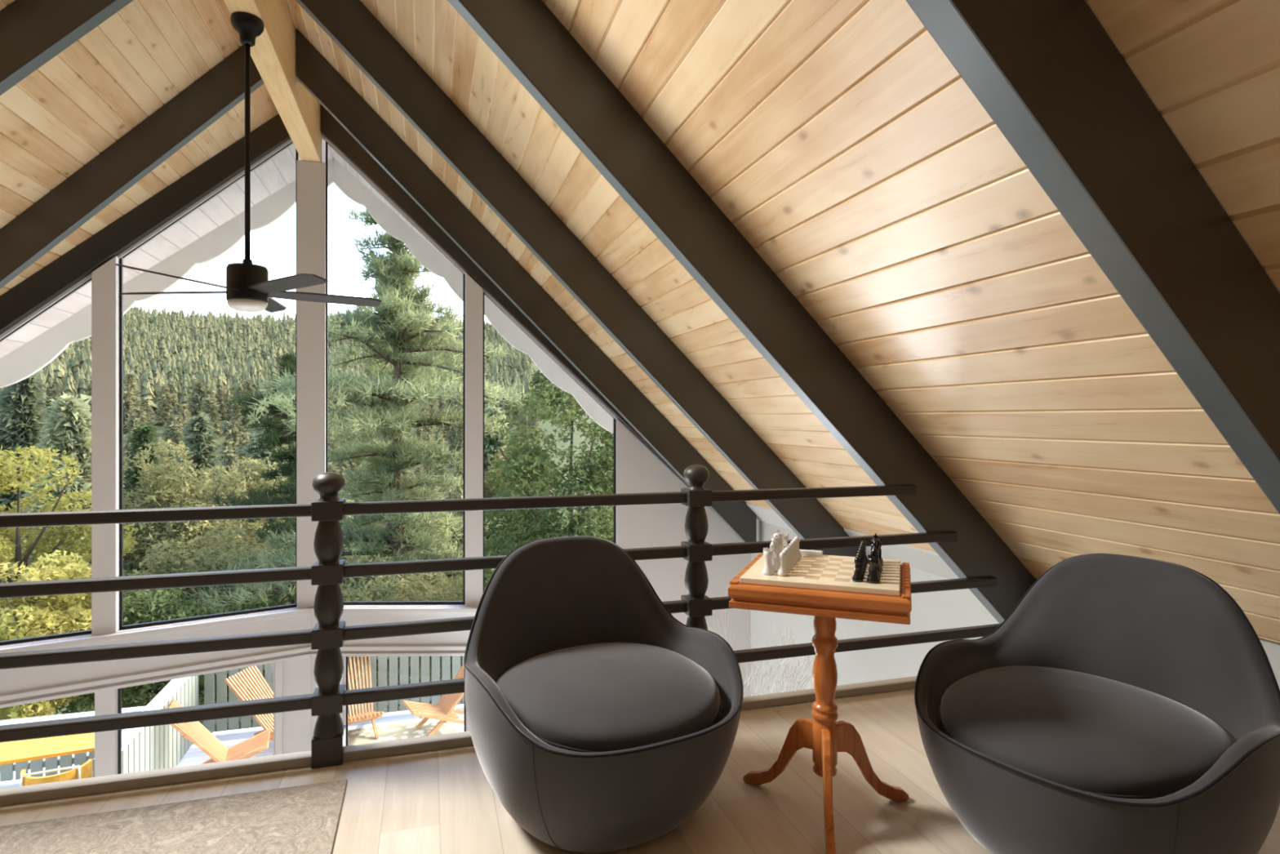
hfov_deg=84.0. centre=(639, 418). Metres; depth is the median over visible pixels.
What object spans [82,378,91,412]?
conifer
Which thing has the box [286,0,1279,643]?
ceiling
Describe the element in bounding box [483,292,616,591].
window
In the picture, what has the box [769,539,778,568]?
bishop
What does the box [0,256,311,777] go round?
wall
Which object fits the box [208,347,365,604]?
pine tree
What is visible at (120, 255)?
trim
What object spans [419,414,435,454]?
conifer
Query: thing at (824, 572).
board
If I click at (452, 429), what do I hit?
conifer
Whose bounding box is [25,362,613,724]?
terrain
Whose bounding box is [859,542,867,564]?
pawn
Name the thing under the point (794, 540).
pawn
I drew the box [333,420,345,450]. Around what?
conifer
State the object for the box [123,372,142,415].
conifer
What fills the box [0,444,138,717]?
maple tree
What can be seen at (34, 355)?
trim
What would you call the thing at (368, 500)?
conifer
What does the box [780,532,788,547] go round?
chess rook
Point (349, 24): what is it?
ceiling beam
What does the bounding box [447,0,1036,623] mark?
ceiling beam
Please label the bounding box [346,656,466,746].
window
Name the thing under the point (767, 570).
chess rook
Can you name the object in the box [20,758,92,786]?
patio chair
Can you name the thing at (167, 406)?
conifer
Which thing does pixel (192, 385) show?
conifer
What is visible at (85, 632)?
window
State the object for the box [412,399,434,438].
conifer
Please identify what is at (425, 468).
conifer
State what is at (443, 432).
conifer
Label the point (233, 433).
conifer
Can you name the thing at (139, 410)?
conifer
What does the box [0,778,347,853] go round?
area rug
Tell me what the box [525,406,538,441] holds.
conifer
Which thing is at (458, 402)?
conifer
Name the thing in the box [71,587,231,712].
oak tree
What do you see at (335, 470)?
conifer
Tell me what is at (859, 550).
pawn
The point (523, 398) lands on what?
conifer
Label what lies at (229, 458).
conifer
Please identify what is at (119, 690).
window
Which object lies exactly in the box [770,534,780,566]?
chess queen
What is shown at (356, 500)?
conifer
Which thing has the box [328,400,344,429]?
conifer
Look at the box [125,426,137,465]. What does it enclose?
conifer
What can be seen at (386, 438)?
conifer
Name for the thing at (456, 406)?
conifer
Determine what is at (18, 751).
patio table
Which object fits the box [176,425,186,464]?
conifer
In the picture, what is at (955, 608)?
wall
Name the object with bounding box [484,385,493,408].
conifer
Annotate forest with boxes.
[0,305,535,413]
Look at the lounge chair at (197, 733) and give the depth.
8.71 m
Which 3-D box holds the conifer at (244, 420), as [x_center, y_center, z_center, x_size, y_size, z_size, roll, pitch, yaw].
[-118.829,-2.526,211.495,7.793,14.699,7.719,0,0,22]
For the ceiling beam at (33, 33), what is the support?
attached to the ceiling at (55, 121)
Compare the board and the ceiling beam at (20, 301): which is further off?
the ceiling beam at (20, 301)
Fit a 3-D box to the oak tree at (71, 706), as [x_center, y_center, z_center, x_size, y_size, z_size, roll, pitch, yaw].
[-13.957,6.270,17.926,2.950,5.466,3.007,0,0,-17]
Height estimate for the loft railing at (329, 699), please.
1.096 m
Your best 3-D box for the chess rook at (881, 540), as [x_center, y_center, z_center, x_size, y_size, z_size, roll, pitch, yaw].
[0.818,0.456,2.451,0.039,0.082,0.039,0,0,20]
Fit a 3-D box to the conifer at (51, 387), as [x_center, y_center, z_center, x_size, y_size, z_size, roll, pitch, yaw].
[-163.196,-4.598,197.461,5.870,10.171,5.504,0,0,-20]
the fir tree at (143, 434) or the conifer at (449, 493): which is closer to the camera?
the fir tree at (143, 434)
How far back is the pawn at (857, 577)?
2.16 m
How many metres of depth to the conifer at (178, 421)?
182.94 m
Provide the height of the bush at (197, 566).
5.968 m
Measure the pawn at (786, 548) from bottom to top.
0.074 m
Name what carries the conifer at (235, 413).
on the terrain
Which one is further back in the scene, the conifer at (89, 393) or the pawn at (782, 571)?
the conifer at (89, 393)
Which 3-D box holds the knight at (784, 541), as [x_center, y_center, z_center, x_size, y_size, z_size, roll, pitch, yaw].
[0.504,0.454,2.520,0.039,0.086,0.039,0,0,20]
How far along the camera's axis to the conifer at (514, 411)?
245.16 m
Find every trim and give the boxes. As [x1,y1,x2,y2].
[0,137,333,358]
[0,138,293,342]
[0,157,333,387]
[321,133,709,506]
[328,145,457,269]
[333,157,613,433]
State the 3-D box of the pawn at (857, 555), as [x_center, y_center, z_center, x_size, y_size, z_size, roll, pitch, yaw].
[0.680,0.460,2.211,0.034,0.074,0.033,0,0,20]
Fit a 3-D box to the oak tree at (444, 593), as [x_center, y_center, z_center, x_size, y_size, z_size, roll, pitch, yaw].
[-6.017,5.962,17.457,5.950,5.287,6.436,0,0,12]
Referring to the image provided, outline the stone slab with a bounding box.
[799,549,822,555]
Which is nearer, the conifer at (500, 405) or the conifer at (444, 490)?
the conifer at (444, 490)
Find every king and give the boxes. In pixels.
[773,528,782,559]
[868,533,882,570]
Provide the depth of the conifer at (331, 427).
191.96 m
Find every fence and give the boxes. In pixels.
[0,706,145,782]
[93,675,198,777]
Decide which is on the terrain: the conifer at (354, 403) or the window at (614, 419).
the conifer at (354, 403)
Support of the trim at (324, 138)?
attached to the wall at (638, 470)
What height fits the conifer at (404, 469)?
14.271 m
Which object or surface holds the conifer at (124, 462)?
on the terrain
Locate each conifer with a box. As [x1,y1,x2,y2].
[43,383,57,417]
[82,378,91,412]
[85,391,91,411]
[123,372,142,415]
[123,391,136,422]
[123,393,133,432]
[123,405,148,456]
[123,413,142,463]
[123,455,128,469]
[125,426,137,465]
[137,396,160,443]
[150,383,174,425]
[157,414,182,462]
[163,382,179,418]
[168,401,182,434]
[169,414,185,453]
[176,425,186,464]
[177,404,191,435]
[183,377,205,422]
[187,380,213,418]
[200,388,226,436]
[214,387,226,420]
[216,439,240,470]
[219,420,240,464]
[221,395,242,433]
[222,403,246,447]
[224,453,239,479]
[225,385,253,430]
[234,431,250,471]
[241,378,255,423]
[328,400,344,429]
[328,413,335,445]
[328,436,342,460]
[328,458,347,584]
[332,454,351,479]
[332,466,341,472]
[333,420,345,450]
[339,396,352,421]
[341,422,361,472]
[341,454,359,502]
[344,483,354,543]
[346,403,361,444]
[349,482,364,542]
[355,493,387,546]
[375,465,428,557]
[379,431,390,446]
[383,434,392,444]
[410,466,427,500]
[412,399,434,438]
[413,402,431,439]
[413,426,424,441]
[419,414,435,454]
[421,444,435,490]
[425,486,451,551]
[427,399,439,413]
[428,402,436,433]
[431,426,452,472]
[431,458,449,497]
[438,424,448,442]
[442,398,454,440]
[444,404,462,449]
[444,422,460,457]
[445,488,455,498]
[448,424,462,466]
[448,451,462,492]
[448,475,462,542]
[456,396,462,427]
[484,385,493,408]
[497,403,505,414]
[502,395,511,414]
[503,408,514,447]
[511,390,520,424]
[513,430,520,452]
[514,398,532,432]
[517,413,530,444]
[524,392,539,425]
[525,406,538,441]
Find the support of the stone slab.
on the board
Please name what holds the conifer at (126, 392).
on the terrain
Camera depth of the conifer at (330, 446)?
163.39 m
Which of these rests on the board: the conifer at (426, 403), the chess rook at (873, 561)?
the chess rook at (873, 561)
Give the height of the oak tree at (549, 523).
10.008 m
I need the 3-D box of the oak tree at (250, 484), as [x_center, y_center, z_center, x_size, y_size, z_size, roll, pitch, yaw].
[-24.864,8.586,43.958,6.699,12.442,7.111,0,0,-17]
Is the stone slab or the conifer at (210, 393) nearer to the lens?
the stone slab
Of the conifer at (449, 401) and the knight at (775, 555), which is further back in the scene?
the conifer at (449, 401)
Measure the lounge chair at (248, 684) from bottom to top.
0.996 m
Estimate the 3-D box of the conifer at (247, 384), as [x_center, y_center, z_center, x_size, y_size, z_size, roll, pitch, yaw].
[-121.264,-4.946,218.987,7.806,14.789,8.453,0,0,-44]
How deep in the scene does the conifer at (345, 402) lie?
218.48 m
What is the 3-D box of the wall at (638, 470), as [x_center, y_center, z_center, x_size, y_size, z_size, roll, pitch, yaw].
[-1.120,1.477,7.308,4.541,5.946,0.212,0,0,-1]
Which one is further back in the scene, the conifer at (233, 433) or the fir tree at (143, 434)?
the conifer at (233, 433)
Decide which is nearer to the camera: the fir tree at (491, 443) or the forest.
the fir tree at (491, 443)
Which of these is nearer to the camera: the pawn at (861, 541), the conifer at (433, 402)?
the pawn at (861, 541)
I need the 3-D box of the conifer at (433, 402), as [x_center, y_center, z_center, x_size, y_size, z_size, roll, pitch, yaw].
[-71.282,-3.305,243.462,6.531,11.426,6.031,0,0,11]
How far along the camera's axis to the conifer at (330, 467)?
66.81 m
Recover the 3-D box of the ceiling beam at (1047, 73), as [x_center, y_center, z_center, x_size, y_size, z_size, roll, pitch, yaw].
[0.832,-0.956,1.496,4.508,4.508,0.088,0,0,-17]
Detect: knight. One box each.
[768,544,777,572]
[782,534,787,550]
[866,551,880,579]
[870,546,882,565]
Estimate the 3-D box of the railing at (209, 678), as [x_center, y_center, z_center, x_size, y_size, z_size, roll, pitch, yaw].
[-2.108,3.905,11.202,8.460,1.090,0.210,0,0,-17]
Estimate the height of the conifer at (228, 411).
12.912 m
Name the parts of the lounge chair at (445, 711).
leg, seat, leg, leg, leg, backrest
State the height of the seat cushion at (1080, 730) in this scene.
0.185 m
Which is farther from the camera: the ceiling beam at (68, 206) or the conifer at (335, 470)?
the conifer at (335, 470)
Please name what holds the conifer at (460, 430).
on the terrain
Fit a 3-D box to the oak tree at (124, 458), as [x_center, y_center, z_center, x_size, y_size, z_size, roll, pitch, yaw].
[-32.493,8.433,46.013,7.511,12.750,8.033,0,0,-11]
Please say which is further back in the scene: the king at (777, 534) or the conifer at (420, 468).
the conifer at (420, 468)
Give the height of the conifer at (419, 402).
14.962 m
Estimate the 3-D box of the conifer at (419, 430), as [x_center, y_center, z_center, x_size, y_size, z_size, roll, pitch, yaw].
[-61.033,6.193,196.981,5.532,10.222,5.900,0,0,-27]
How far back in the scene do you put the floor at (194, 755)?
9.98 m
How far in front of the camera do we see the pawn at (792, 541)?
2.45 m
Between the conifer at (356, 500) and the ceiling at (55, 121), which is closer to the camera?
the ceiling at (55, 121)
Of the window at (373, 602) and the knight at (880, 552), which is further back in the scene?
the window at (373, 602)
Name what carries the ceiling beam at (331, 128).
attached to the ceiling at (839, 139)
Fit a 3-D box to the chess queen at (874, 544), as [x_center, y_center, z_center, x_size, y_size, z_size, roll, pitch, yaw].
[0.755,0.444,2.281,0.042,0.104,0.041,0,0,20]
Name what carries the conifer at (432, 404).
on the terrain
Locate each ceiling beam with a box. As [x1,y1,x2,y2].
[0,0,133,95]
[0,44,263,288]
[0,113,290,334]
[295,0,858,556]
[296,29,756,542]
[320,104,687,484]
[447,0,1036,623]
[905,0,1279,514]
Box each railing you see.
[0,464,1001,805]
[203,656,463,733]
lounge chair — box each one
[168,698,270,764]
[223,665,273,742]
[347,656,384,738]
[402,663,463,736]
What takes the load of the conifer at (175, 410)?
on the terrain
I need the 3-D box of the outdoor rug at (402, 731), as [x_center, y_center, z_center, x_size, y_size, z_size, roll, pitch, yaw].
[-3.420,4.446,9.310,2.000,0.008,2.000,0,0,-17]
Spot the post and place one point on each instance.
(310, 175)
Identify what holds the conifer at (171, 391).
on the terrain
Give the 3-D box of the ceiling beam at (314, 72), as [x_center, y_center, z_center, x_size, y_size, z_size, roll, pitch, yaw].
[-0.849,-0.935,6.494,4.160,4.549,0.088,0,0,-17]
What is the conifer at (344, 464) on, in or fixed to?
on the terrain
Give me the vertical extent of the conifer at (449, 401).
14.617 m
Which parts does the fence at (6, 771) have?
picket panel, cap rail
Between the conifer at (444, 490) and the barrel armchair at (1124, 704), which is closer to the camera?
the barrel armchair at (1124, 704)
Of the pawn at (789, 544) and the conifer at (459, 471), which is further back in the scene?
the conifer at (459, 471)
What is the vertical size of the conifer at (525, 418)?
12.824 m
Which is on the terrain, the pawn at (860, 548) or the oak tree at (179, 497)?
the oak tree at (179, 497)
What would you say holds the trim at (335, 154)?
attached to the wall at (638, 470)
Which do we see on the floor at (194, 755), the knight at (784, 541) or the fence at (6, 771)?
the fence at (6, 771)
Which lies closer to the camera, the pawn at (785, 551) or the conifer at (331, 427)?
the pawn at (785, 551)
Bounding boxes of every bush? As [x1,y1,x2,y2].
[0,549,91,720]
[124,521,295,696]
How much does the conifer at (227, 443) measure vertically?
12.579 m
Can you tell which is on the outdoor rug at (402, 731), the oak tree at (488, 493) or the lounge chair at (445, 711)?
the lounge chair at (445, 711)
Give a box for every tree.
[0,371,48,581]
[0,391,135,601]
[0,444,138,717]
[9,568,145,717]
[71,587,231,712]
[123,422,174,575]
[123,436,251,613]
[123,451,201,546]
[165,587,295,731]
[171,412,227,607]
[177,456,290,614]
[182,200,549,712]
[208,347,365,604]
[226,385,295,609]
[262,554,484,714]
[418,446,568,577]
[458,368,613,587]
[459,404,514,545]
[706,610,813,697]
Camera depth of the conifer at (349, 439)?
174.65 m
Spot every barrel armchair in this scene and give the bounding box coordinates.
[463,535,743,853]
[914,552,1279,853]
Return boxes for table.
[0,728,123,764]
[728,552,911,853]
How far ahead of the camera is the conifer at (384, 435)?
198.59 m
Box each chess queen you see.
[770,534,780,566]
[868,540,881,573]
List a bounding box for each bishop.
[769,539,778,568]
[780,537,783,552]
[871,546,880,576]
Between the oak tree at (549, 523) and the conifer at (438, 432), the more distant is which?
the conifer at (438, 432)
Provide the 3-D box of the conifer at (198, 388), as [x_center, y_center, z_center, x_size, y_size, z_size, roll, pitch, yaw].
[-127.010,-3.018,205.277,8.302,15.810,8.382,0,0,24]
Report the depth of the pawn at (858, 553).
2.25 m
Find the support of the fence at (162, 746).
on the floor at (194, 755)
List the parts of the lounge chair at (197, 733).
backrest, leg, seat, leg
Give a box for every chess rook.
[762,547,774,575]
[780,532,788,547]
[866,554,879,583]
[872,537,883,562]
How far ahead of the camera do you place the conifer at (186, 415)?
191.59 m
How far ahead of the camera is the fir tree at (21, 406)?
41.38 m
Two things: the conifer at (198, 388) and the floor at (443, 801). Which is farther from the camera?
the conifer at (198, 388)
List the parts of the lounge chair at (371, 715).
cross rod, backrest, cross rod, seat, leg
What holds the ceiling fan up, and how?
hanging from the ridge beam at (273, 54)
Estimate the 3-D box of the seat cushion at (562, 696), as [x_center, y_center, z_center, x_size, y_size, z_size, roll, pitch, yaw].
[-0.095,0.906,2.346,0.724,0.185,0.693,0,0,-29]
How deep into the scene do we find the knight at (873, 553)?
2.19 m
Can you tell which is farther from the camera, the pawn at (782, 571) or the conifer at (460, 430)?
the conifer at (460, 430)
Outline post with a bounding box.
[296,160,325,608]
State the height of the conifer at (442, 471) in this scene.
11.736 m
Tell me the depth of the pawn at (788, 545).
2.37 m
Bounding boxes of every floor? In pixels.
[0,688,1279,853]
[0,703,463,788]
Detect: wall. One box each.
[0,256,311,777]
[310,271,750,746]
[745,502,1279,696]
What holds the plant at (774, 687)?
on the floor
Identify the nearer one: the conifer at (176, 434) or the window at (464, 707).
the window at (464, 707)
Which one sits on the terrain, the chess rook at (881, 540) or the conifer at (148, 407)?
the conifer at (148, 407)
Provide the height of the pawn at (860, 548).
0.074 m
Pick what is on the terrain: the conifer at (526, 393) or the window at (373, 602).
the conifer at (526, 393)
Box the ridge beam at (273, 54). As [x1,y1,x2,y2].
[223,0,321,162]
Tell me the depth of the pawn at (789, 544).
2.41 m
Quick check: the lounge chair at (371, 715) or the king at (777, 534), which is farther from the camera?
the lounge chair at (371, 715)
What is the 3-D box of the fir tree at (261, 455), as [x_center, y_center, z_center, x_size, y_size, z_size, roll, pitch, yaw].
[-27.210,6.899,51.920,7.537,18.801,7.615,0,0,-9]
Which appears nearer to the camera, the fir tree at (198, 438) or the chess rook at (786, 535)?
the chess rook at (786, 535)
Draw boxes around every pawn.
[777,551,787,576]
[782,549,790,573]
[784,546,792,570]
[786,544,794,567]
[788,542,795,564]
[790,540,798,562]
[792,538,799,559]
[794,536,801,557]
[852,556,863,582]
[853,551,865,575]
[853,554,864,578]
[857,546,866,569]
[857,549,866,572]
[858,544,866,566]
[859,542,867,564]
[860,540,867,560]
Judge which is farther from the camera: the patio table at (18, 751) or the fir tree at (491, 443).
the fir tree at (491, 443)
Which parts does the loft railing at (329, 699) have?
newel post, rail, rail, rail, rail, rail, newel post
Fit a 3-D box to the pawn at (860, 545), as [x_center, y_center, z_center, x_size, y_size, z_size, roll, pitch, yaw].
[0.744,0.460,2.382,0.034,0.074,0.033,0,0,20]
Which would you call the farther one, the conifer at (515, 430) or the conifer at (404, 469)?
the conifer at (515, 430)
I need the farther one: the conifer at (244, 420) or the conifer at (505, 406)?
the conifer at (505, 406)
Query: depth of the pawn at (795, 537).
2.54 m
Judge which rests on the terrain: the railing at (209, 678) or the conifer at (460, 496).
the conifer at (460, 496)
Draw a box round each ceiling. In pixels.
[0,0,278,295]
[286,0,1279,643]
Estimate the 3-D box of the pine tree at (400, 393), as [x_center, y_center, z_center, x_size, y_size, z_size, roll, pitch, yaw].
[-6.505,1.206,19.854,9.574,15.230,9.546,0,0,-4]
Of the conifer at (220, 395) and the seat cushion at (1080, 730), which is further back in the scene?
the conifer at (220, 395)
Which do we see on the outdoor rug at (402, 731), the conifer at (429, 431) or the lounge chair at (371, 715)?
the lounge chair at (371, 715)
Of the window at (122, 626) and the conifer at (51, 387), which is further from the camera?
the conifer at (51, 387)
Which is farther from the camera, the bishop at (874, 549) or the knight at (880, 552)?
the knight at (880, 552)
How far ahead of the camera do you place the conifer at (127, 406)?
192.85 m
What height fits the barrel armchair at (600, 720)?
0.850 m
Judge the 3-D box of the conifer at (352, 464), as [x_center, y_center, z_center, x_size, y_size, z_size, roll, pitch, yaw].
[-60.528,13.830,147.875,6.939,13.214,7.006,0,0,-1]
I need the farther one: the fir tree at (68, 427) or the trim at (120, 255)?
the fir tree at (68, 427)
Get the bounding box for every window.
[0,278,91,645]
[117,688,121,773]
[119,142,298,630]
[325,141,465,604]
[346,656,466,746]
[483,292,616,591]
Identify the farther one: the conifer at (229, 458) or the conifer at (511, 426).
the conifer at (511, 426)
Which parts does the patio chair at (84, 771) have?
tube frame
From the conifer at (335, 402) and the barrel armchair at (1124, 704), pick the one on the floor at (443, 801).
the barrel armchair at (1124, 704)
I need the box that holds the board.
[739,555,900,595]
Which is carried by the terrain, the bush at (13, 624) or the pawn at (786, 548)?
the bush at (13, 624)
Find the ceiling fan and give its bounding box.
[115,11,381,312]
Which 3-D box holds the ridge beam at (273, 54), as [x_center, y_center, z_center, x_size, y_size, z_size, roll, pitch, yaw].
[-1.767,-2.954,1.965,0.183,0.677,11.180,0,0,-17]
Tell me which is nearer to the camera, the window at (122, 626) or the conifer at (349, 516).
the window at (122, 626)
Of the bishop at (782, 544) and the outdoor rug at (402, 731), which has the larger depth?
the outdoor rug at (402, 731)
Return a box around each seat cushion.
[495,642,719,751]
[940,666,1235,795]
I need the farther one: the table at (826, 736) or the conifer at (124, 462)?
the conifer at (124, 462)
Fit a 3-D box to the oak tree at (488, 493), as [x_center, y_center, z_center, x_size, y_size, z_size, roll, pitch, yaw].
[-4.653,5.365,24.134,5.597,8.880,5.203,0,0,-4]
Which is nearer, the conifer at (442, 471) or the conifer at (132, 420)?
the conifer at (442, 471)
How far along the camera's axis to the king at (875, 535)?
2.32 m
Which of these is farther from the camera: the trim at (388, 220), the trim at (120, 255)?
the trim at (388, 220)
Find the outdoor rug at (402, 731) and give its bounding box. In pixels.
[347,719,456,746]
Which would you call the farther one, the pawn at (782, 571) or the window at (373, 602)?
the window at (373, 602)
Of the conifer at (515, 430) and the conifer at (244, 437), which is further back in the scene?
the conifer at (515, 430)
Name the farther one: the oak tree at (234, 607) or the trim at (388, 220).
the oak tree at (234, 607)

